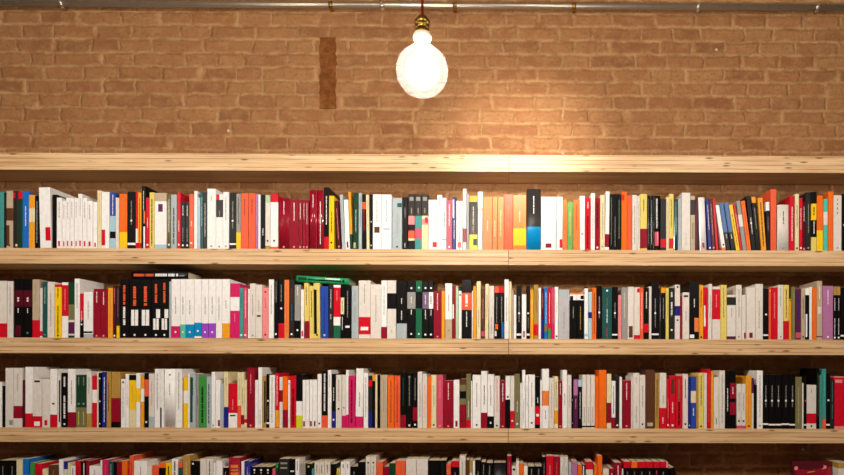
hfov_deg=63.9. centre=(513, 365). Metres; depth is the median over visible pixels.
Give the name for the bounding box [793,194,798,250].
book
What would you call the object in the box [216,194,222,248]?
book
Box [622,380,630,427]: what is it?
book
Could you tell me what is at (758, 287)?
book
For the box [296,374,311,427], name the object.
book
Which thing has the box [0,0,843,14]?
pipe
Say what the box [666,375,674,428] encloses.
book
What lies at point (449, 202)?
book
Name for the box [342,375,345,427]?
book
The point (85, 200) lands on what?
book
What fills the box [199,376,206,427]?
book
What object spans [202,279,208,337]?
book
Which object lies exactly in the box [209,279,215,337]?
book
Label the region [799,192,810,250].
book
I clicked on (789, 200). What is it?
book
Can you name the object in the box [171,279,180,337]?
book
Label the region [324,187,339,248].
book
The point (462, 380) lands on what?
book
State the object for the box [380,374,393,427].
book
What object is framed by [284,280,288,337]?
book
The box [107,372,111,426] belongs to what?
book
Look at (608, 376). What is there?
book
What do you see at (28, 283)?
book
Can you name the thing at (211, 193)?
book
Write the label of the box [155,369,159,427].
book
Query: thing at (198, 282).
book
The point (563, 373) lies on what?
book
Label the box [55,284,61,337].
book
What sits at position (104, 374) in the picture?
book
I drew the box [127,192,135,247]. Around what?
book
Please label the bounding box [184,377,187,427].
book
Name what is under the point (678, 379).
book
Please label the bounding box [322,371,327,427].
book
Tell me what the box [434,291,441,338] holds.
book
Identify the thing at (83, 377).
book
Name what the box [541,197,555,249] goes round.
book
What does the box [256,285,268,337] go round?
book
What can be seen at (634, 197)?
book
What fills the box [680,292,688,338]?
book
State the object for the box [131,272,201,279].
book
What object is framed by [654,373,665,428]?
book
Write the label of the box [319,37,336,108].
trim
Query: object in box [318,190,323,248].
book
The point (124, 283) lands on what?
book
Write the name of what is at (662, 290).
book
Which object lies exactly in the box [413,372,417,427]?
book
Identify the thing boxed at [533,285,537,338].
book
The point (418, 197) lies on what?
book
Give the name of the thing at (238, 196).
book
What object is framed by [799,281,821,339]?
book
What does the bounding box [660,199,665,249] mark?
book
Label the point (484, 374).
book
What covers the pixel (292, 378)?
book
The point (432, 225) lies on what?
book
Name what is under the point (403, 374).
book
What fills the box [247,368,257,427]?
book
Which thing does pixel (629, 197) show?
book
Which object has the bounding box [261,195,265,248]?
book
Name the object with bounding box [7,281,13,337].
book
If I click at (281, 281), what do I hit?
book
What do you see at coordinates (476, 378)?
book
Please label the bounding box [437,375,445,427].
book
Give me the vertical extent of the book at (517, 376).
0.220 m
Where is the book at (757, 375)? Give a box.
[744,370,762,428]
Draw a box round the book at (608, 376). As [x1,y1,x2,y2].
[606,374,610,427]
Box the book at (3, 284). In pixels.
[0,281,6,337]
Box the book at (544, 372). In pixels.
[541,369,548,427]
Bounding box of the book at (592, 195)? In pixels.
[589,193,594,249]
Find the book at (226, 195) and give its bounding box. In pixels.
[223,192,229,248]
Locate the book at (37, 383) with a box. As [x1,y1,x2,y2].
[33,378,49,426]
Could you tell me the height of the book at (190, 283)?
0.237 m
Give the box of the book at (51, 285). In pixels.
[48,282,61,337]
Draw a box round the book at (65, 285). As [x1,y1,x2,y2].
[62,282,68,337]
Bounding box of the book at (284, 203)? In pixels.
[279,198,289,248]
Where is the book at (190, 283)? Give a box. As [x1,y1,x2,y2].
[186,279,194,337]
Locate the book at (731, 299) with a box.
[726,295,735,338]
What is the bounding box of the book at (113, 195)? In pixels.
[110,192,118,247]
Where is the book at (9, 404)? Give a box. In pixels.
[5,368,13,426]
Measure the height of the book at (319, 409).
0.218 m
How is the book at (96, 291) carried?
on the shelf board at (339, 346)
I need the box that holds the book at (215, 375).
[211,372,223,427]
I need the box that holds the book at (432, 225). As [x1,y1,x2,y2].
[428,200,436,248]
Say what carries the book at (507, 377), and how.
on the shelf board at (7, 434)
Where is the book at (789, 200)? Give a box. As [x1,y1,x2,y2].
[776,196,793,250]
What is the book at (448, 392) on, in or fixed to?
on the shelf board at (7, 434)
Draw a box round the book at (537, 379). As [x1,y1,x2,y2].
[535,376,539,427]
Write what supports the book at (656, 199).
on the shelf board at (519, 260)
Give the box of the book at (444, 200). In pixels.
[442,198,446,248]
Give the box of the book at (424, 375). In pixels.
[423,374,430,427]
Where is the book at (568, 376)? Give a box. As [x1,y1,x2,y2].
[567,375,570,427]
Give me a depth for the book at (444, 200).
2.70 m
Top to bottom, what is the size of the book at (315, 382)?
0.194 m
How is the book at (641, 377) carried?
on the shelf board at (515, 435)
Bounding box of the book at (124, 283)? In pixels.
[120,279,129,337]
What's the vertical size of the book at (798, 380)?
0.210 m
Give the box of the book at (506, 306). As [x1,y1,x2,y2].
[504,279,508,339]
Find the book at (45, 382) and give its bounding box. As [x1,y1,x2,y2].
[42,379,49,426]
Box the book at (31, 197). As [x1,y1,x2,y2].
[29,195,35,247]
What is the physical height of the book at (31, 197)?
0.214 m
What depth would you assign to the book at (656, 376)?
2.71 m
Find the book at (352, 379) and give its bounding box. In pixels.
[349,375,355,427]
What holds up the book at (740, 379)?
on the shelf board at (515, 435)
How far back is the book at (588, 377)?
2.70 m
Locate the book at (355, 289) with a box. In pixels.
[352,286,358,337]
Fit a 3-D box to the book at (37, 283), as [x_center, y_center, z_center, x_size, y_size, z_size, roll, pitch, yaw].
[-1.927,-0.232,2.767,0.028,0.234,0.152,0,0,0]
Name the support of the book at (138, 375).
on the shelf board at (7, 434)
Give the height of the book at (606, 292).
0.208 m
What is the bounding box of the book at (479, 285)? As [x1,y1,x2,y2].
[477,281,481,338]
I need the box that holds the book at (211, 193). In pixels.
[207,189,222,248]
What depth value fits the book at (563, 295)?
2.71 m
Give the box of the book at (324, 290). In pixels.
[320,286,328,337]
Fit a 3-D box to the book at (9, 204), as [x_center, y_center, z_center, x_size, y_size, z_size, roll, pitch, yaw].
[-2.034,-0.591,2.771,0.026,0.230,0.154,0,0,0]
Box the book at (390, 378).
[388,375,393,427]
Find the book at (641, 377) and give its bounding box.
[639,375,644,427]
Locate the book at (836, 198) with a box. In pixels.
[833,195,841,250]
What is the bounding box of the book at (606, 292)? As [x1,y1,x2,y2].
[602,288,611,338]
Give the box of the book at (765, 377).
[763,375,767,428]
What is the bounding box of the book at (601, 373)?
[594,370,605,427]
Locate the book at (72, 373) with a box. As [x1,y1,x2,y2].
[68,369,99,426]
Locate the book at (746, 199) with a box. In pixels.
[740,196,755,249]
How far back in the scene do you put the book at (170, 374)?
2.70 m
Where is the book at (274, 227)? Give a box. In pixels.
[270,194,282,248]
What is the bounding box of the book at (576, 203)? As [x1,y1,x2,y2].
[573,200,579,249]
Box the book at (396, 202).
[392,198,401,248]
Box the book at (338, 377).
[336,374,344,427]
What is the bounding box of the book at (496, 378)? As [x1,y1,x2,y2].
[494,376,499,427]
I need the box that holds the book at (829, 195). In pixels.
[821,192,832,250]
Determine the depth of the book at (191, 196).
2.70 m
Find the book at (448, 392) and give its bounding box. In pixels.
[443,380,453,427]
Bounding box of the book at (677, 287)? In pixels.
[669,285,679,338]
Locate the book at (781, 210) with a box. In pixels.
[776,205,788,250]
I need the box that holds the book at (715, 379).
[713,377,718,428]
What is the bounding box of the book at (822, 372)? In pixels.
[819,369,825,428]
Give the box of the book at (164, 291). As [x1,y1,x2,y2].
[160,279,171,337]
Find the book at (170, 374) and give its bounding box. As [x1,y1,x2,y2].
[165,369,175,427]
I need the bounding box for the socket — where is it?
[415,14,429,30]
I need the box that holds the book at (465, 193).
[463,189,467,249]
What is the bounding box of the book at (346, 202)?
[344,200,349,248]
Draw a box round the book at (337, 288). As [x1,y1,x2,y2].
[333,285,340,337]
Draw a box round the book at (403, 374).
[400,372,405,427]
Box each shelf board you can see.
[0,153,508,182]
[0,248,508,270]
[0,338,507,354]
[0,425,507,442]
[508,427,843,442]
[509,155,843,184]
[509,250,843,271]
[509,339,843,355]
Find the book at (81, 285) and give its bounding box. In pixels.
[75,279,103,337]
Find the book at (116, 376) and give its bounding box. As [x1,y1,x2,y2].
[111,372,138,426]
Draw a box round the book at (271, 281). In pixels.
[269,279,273,337]
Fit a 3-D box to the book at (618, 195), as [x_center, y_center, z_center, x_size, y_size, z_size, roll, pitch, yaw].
[0.426,-0.583,2.777,0.015,0.226,0.144,0,0,0]
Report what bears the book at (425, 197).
on the shelf board at (10, 258)
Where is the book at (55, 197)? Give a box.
[53,195,65,247]
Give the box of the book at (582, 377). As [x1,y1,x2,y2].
[579,374,585,427]
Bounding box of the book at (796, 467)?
[790,461,832,474]
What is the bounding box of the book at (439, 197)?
[437,195,442,248]
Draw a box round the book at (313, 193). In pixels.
[310,190,317,248]
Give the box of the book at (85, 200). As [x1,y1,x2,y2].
[83,198,95,247]
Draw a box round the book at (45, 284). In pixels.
[43,282,47,337]
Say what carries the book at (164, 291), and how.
on the shelf board at (339, 346)
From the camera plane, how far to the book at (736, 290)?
2.71 m
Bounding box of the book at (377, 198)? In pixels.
[373,194,381,248]
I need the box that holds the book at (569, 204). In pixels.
[567,202,572,249]
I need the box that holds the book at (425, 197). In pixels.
[422,194,430,248]
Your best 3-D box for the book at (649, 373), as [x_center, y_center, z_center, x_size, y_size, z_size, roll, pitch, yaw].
[0.551,0.134,2.781,0.035,0.239,0.154,0,0,0]
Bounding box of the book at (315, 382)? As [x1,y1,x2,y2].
[313,380,317,427]
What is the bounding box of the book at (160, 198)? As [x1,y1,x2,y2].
[155,193,166,247]
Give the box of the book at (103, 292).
[100,289,107,337]
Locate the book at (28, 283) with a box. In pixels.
[23,279,32,337]
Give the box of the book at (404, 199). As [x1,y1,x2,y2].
[402,197,407,248]
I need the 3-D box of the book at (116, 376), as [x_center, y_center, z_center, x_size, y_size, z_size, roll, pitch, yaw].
[-1.606,0.136,2.765,0.035,0.224,0.140,0,0,0]
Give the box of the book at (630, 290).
[627,287,633,338]
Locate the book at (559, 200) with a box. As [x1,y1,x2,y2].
[556,197,562,249]
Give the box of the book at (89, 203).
[87,201,93,247]
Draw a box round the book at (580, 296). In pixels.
[577,293,583,338]
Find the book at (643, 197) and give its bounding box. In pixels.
[639,194,646,249]
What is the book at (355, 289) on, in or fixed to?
on the shelf board at (339, 346)
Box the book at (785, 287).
[783,285,788,339]
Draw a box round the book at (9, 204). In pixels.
[6,191,12,247]
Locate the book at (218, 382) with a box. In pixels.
[216,380,223,427]
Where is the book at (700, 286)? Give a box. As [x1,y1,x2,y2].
[699,285,702,338]
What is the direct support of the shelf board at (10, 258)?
attached to the wall
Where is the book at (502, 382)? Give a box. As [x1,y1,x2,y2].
[500,380,504,427]
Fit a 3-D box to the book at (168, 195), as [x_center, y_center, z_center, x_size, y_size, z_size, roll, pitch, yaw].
[-1.393,-0.584,2.770,0.016,0.220,0.150,0,0,0]
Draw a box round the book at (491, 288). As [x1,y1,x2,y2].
[489,286,494,338]
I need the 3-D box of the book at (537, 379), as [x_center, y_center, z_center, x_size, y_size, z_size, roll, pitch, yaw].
[0.096,0.148,2.772,0.018,0.208,0.138,0,0,0]
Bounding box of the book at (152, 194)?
[150,192,154,247]
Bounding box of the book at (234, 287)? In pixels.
[230,283,249,337]
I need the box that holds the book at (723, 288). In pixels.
[716,285,726,338]
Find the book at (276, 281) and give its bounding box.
[274,279,278,337]
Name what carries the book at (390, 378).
on the shelf board at (7, 434)
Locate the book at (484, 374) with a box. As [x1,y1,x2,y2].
[481,371,488,427]
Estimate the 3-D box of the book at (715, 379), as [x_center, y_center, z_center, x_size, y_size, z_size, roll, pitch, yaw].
[0.821,0.149,2.774,0.021,0.210,0.133,0,0,0]
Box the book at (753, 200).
[750,197,759,249]
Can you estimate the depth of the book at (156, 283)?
2.70 m
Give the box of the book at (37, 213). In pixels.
[35,196,39,247]
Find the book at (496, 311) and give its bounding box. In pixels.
[494,286,498,338]
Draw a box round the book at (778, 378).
[768,374,781,428]
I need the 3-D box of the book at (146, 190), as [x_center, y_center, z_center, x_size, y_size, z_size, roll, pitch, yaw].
[-1.493,-0.600,2.777,0.015,0.252,0.169,0,0,0]
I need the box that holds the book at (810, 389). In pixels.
[806,384,815,428]
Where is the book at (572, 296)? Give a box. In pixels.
[569,293,576,338]
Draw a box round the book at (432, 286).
[429,281,436,338]
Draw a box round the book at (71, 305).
[68,282,74,337]
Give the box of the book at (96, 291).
[94,289,99,337]
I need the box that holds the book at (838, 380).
[830,376,843,428]
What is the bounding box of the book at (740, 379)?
[736,375,750,428]
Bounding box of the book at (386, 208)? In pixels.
[381,195,393,248]
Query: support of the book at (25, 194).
on the shelf board at (10, 258)
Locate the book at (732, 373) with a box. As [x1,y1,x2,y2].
[730,371,735,428]
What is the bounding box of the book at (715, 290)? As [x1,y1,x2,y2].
[712,287,719,338]
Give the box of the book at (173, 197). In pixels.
[171,195,176,248]
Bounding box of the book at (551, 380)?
[549,377,553,427]
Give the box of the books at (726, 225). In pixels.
[0,191,843,474]
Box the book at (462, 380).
[460,378,465,427]
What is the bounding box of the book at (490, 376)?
[488,374,494,427]
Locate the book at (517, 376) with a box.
[514,374,519,427]
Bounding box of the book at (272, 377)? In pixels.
[269,375,274,427]
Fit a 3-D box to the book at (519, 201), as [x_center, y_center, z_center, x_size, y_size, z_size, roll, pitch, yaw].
[0.023,-0.582,2.780,0.052,0.222,0.152,0,0,0]
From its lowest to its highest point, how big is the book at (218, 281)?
0.238 m
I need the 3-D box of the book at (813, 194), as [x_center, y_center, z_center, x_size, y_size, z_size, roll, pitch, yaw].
[1.217,-0.587,2.788,0.021,0.238,0.156,0,0,0]
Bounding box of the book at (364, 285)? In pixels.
[359,280,374,337]
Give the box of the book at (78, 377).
[76,375,80,426]
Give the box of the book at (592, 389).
[590,374,594,427]
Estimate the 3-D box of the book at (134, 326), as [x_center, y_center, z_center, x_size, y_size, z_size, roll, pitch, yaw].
[-1.530,-0.232,2.776,0.043,0.236,0.163,0,0,0]
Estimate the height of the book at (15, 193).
0.230 m
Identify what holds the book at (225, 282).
on the shelf board at (339, 346)
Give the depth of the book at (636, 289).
2.71 m
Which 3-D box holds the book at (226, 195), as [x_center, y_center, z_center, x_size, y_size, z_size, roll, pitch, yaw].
[-1.162,-0.588,2.769,0.024,0.229,0.149,0,0,0]
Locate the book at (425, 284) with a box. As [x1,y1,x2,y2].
[422,281,428,338]
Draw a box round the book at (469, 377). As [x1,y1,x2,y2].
[466,374,472,427]
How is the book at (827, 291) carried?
on the shelf board at (740, 347)
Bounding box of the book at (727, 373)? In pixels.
[725,371,729,428]
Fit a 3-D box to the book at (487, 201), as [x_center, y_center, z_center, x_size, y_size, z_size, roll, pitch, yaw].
[-0.107,-0.578,2.772,0.037,0.213,0.139,0,0,0]
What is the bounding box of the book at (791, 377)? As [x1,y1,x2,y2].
[782,374,794,428]
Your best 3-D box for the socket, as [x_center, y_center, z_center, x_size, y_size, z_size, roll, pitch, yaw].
[-0.229,-0.855,1.669,0.037,0.044,0.037,0,0,0]
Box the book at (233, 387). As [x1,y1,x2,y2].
[228,383,237,427]
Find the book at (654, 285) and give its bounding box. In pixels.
[644,281,658,338]
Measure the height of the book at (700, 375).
0.226 m
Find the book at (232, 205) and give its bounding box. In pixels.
[229,193,236,248]
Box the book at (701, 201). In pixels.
[698,197,705,249]
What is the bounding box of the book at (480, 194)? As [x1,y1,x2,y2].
[478,192,482,249]
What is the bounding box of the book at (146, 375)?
[144,373,149,427]
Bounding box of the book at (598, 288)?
[595,286,601,338]
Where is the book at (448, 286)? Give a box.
[445,283,453,338]
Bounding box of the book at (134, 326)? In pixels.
[129,279,139,337]
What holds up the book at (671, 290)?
on the shelf board at (740, 347)
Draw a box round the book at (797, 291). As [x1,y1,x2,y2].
[795,289,800,339]
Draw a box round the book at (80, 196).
[78,194,96,247]
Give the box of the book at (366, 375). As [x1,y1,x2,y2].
[364,373,374,427]
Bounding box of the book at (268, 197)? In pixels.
[265,195,270,248]
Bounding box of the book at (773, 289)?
[771,287,776,339]
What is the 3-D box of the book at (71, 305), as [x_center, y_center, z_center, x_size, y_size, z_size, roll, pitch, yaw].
[-1.784,-0.226,2.769,0.023,0.223,0.153,0,0,0]
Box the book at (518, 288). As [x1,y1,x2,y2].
[516,286,521,338]
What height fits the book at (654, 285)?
0.235 m
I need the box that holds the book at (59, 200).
[57,198,65,247]
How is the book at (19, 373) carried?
on the shelf board at (7, 434)
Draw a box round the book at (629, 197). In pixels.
[627,195,631,249]
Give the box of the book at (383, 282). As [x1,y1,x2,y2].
[381,280,386,338]
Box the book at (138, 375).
[136,373,143,427]
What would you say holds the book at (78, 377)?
on the shelf board at (7, 434)
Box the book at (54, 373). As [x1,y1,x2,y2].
[50,369,67,426]
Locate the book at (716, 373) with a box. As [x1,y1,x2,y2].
[711,370,724,428]
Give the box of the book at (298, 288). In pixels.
[295,285,303,337]
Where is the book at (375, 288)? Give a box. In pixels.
[371,284,381,338]
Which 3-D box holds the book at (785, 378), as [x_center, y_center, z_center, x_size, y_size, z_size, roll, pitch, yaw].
[1.103,0.145,2.781,0.028,0.219,0.147,0,0,0]
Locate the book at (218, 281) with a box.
[216,279,221,337]
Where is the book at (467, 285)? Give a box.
[462,280,473,338]
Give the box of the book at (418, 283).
[416,281,421,338]
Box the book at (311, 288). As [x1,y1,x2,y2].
[309,286,313,337]
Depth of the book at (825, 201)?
2.71 m
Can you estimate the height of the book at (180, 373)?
0.237 m
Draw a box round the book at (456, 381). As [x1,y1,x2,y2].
[454,379,459,427]
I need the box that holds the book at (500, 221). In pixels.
[497,197,503,249]
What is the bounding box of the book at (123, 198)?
[119,194,127,247]
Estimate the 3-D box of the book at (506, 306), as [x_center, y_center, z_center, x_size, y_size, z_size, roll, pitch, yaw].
[-0.029,-0.230,2.776,0.017,0.240,0.151,0,0,0]
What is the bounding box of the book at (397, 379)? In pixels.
[394,375,400,427]
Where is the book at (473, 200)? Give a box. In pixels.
[469,196,477,249]
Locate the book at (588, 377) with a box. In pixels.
[586,374,590,427]
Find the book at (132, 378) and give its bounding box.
[129,375,135,426]
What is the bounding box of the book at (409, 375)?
[406,372,412,427]
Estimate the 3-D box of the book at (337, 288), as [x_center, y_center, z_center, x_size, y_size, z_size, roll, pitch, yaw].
[-0.716,-0.220,2.776,0.028,0.216,0.149,0,0,0]
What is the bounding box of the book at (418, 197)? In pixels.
[415,194,421,248]
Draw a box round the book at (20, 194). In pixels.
[18,192,22,247]
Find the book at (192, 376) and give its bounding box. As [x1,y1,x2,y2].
[190,374,195,427]
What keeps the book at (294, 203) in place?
on the shelf board at (10, 258)
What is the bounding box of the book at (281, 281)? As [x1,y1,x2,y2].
[278,279,285,337]
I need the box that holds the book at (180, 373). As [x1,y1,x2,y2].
[176,369,199,427]
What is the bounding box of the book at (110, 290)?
[108,288,112,337]
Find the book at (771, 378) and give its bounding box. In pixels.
[763,374,774,428]
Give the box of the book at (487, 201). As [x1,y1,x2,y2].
[483,197,492,249]
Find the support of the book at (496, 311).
on the shelf board at (339, 346)
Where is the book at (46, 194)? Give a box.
[39,187,75,247]
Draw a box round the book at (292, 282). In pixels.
[289,279,303,337]
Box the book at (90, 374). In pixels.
[87,371,112,426]
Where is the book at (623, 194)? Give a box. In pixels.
[621,192,626,249]
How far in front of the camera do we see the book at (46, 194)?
2.69 m
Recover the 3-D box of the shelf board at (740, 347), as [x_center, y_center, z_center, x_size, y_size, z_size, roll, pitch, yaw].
[0.931,-0.076,2.793,1.906,0.062,0.175,0,0,0]
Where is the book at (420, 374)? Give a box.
[418,371,426,427]
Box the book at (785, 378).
[775,374,788,428]
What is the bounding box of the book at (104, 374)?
[102,372,106,426]
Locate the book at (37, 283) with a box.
[32,279,50,337]
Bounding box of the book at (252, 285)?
[250,283,258,337]
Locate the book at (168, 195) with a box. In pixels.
[167,194,171,247]
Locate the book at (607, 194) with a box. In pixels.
[604,191,609,249]
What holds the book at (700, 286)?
on the shelf board at (740, 347)
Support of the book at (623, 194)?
on the shelf board at (519, 260)
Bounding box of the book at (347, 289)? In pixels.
[344,286,351,337]
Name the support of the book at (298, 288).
on the shelf board at (339, 346)
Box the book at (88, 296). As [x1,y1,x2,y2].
[84,292,93,337]
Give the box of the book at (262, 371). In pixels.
[258,367,275,427]
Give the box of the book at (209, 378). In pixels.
[207,376,211,427]
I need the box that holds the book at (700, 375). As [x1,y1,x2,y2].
[688,373,703,428]
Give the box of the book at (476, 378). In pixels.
[473,374,480,427]
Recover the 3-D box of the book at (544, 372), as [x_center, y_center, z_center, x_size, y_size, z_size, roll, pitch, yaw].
[0.128,0.132,2.783,0.027,0.240,0.161,0,0,0]
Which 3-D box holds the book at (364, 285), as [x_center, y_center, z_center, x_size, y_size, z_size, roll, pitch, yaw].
[-0.604,-0.229,2.776,0.047,0.235,0.148,0,0,0]
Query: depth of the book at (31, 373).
2.69 m
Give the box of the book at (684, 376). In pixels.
[674,374,687,428]
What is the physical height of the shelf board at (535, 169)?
0.068 m
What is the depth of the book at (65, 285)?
2.69 m
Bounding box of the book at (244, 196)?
[241,193,248,248]
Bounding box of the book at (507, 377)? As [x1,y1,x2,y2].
[506,376,509,427]
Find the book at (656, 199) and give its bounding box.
[653,196,659,249]
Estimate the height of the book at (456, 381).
0.195 m
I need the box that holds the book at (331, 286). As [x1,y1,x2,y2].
[329,284,333,337]
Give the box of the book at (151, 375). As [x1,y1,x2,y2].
[149,373,154,427]
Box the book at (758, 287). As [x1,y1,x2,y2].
[745,284,762,339]
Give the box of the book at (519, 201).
[513,195,525,249]
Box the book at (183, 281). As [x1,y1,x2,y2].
[180,279,185,337]
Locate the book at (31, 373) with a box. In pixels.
[25,367,58,426]
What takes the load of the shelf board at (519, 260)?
attached to the wall
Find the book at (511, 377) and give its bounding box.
[510,375,513,427]
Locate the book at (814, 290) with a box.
[812,288,816,339]
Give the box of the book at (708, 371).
[696,369,710,428]
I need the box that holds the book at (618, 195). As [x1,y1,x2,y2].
[617,194,620,249]
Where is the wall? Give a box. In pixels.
[0,0,843,474]
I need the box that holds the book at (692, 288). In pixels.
[680,282,698,338]
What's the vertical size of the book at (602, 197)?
0.223 m
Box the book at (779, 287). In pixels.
[769,285,782,339]
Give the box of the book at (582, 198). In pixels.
[578,196,584,249]
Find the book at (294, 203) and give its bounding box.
[290,199,298,248]
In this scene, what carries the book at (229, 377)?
on the shelf board at (7, 434)
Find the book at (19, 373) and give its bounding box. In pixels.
[14,368,24,426]
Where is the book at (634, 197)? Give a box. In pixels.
[632,195,636,249]
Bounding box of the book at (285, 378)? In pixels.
[283,376,289,427]
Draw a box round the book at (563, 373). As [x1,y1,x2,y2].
[560,370,566,427]
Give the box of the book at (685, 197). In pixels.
[676,193,689,249]
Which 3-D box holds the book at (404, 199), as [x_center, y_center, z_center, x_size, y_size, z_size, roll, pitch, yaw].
[-0.440,-0.577,2.768,0.022,0.210,0.136,0,0,0]
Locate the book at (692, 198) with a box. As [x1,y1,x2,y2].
[690,196,694,249]
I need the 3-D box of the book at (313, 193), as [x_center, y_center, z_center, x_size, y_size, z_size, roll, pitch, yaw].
[-0.811,-0.592,2.772,0.030,0.238,0.152,0,0,0]
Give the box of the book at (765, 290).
[763,288,768,339]
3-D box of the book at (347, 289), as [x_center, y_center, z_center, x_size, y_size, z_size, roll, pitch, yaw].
[-0.672,-0.218,2.768,0.026,0.213,0.142,0,0,0]
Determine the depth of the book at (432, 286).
2.70 m
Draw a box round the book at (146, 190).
[142,186,158,247]
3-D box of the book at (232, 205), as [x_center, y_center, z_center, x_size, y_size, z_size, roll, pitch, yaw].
[-1.136,-0.586,2.775,0.027,0.226,0.156,0,0,0]
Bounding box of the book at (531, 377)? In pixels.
[528,374,534,427]
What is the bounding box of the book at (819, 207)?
[816,196,822,250]
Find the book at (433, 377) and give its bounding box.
[431,374,436,427]
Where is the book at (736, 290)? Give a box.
[727,285,741,338]
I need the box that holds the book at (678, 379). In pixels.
[668,375,681,428]
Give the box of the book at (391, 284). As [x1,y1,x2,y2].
[387,280,395,338]
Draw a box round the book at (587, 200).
[585,198,590,249]
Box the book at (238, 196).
[236,194,240,248]
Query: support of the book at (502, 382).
on the shelf board at (7, 434)
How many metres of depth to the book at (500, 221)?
2.70 m
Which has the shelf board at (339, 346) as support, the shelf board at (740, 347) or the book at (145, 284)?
the book at (145, 284)
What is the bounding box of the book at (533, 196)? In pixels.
[526,189,540,249]
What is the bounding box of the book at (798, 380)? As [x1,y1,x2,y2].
[795,377,801,428]
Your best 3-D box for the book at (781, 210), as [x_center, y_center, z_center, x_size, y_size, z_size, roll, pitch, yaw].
[1.092,-0.561,2.770,0.047,0.186,0.124,0,0,0]
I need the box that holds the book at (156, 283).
[152,279,160,337]
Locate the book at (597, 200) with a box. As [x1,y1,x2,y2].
[595,198,599,249]
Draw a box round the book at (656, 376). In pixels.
[654,374,658,427]
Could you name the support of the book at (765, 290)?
on the shelf board at (740, 347)
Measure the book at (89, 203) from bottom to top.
0.190 m
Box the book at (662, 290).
[659,288,664,338]
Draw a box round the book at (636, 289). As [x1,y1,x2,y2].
[634,287,639,338]
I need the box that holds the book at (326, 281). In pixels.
[296,275,355,286]
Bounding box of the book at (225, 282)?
[222,279,245,337]
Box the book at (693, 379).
[688,376,695,428]
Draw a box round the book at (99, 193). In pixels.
[97,191,103,247]
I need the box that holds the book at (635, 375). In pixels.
[627,373,638,427]
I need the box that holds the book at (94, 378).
[92,376,96,426]
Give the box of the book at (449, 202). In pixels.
[447,200,451,248]
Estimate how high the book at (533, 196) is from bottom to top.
0.246 m
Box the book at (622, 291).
[618,288,626,338]
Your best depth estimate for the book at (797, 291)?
2.71 m
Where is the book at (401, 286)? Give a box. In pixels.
[396,281,406,338]
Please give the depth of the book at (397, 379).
2.70 m
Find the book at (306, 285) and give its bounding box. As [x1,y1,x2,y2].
[304,283,313,337]
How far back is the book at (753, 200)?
2.71 m
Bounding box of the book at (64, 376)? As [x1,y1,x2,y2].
[61,373,67,426]
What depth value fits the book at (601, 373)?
2.70 m
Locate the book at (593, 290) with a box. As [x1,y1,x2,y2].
[589,288,595,338]
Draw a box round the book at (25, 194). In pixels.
[23,192,38,247]
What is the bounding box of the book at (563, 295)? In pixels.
[558,290,568,338]
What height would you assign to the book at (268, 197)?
0.218 m
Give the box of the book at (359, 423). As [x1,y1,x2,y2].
[355,368,370,427]
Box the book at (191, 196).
[189,194,193,248]
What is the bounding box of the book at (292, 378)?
[290,376,295,427]
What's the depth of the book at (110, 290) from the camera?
2.69 m
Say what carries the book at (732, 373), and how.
on the shelf board at (515, 435)
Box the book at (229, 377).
[224,372,237,427]
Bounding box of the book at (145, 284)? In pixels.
[140,279,151,337]
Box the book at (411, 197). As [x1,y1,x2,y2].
[408,194,414,248]
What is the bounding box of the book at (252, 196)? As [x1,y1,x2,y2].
[249,193,255,248]
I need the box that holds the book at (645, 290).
[643,288,648,338]
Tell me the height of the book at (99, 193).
0.233 m
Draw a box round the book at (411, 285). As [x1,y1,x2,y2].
[407,281,415,338]
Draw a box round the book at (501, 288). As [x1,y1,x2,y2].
[499,286,503,338]
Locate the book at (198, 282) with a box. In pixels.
[194,279,201,337]
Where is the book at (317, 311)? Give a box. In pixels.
[314,283,325,337]
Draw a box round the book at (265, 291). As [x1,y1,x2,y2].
[262,288,268,337]
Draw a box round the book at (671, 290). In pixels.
[669,288,674,338]
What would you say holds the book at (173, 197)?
on the shelf board at (10, 258)
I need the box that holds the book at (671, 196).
[667,194,673,249]
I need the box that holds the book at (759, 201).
[756,198,765,250]
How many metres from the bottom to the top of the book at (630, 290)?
0.211 m
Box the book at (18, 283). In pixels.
[14,279,23,337]
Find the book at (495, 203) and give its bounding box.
[492,197,497,249]
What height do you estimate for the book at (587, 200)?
0.211 m
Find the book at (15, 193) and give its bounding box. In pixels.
[13,191,18,247]
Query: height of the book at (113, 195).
0.226 m
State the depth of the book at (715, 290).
2.71 m
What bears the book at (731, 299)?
on the shelf board at (740, 347)
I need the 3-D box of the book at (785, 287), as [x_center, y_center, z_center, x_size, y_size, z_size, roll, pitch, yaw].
[1.105,-0.218,2.786,0.022,0.222,0.153,0,0,0]
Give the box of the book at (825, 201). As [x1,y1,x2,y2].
[823,199,827,250]
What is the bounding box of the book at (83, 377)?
[81,375,86,426]
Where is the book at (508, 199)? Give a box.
[504,195,512,249]
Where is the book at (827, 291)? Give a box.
[822,286,832,339]
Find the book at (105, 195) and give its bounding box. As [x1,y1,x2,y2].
[102,192,109,247]
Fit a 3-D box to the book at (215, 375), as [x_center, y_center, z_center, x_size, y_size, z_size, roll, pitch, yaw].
[-1.214,0.136,2.773,0.015,0.225,0.152,0,0,0]
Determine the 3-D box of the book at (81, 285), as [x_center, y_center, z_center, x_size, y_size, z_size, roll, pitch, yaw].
[-1.761,-0.233,2.772,0.021,0.238,0.159,0,0,0]
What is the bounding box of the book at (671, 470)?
[668,464,675,474]
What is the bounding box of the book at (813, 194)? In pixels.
[810,192,816,250]
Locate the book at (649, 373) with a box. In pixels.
[639,369,653,428]
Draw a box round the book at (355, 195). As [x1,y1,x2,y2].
[353,193,358,248]
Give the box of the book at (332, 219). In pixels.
[329,196,339,248]
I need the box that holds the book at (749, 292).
[742,287,754,338]
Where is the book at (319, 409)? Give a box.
[317,374,321,427]
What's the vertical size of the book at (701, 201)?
0.216 m
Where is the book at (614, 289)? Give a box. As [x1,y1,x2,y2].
[611,287,617,338]
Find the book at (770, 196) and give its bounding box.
[759,189,775,250]
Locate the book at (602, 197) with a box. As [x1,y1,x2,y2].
[599,195,604,249]

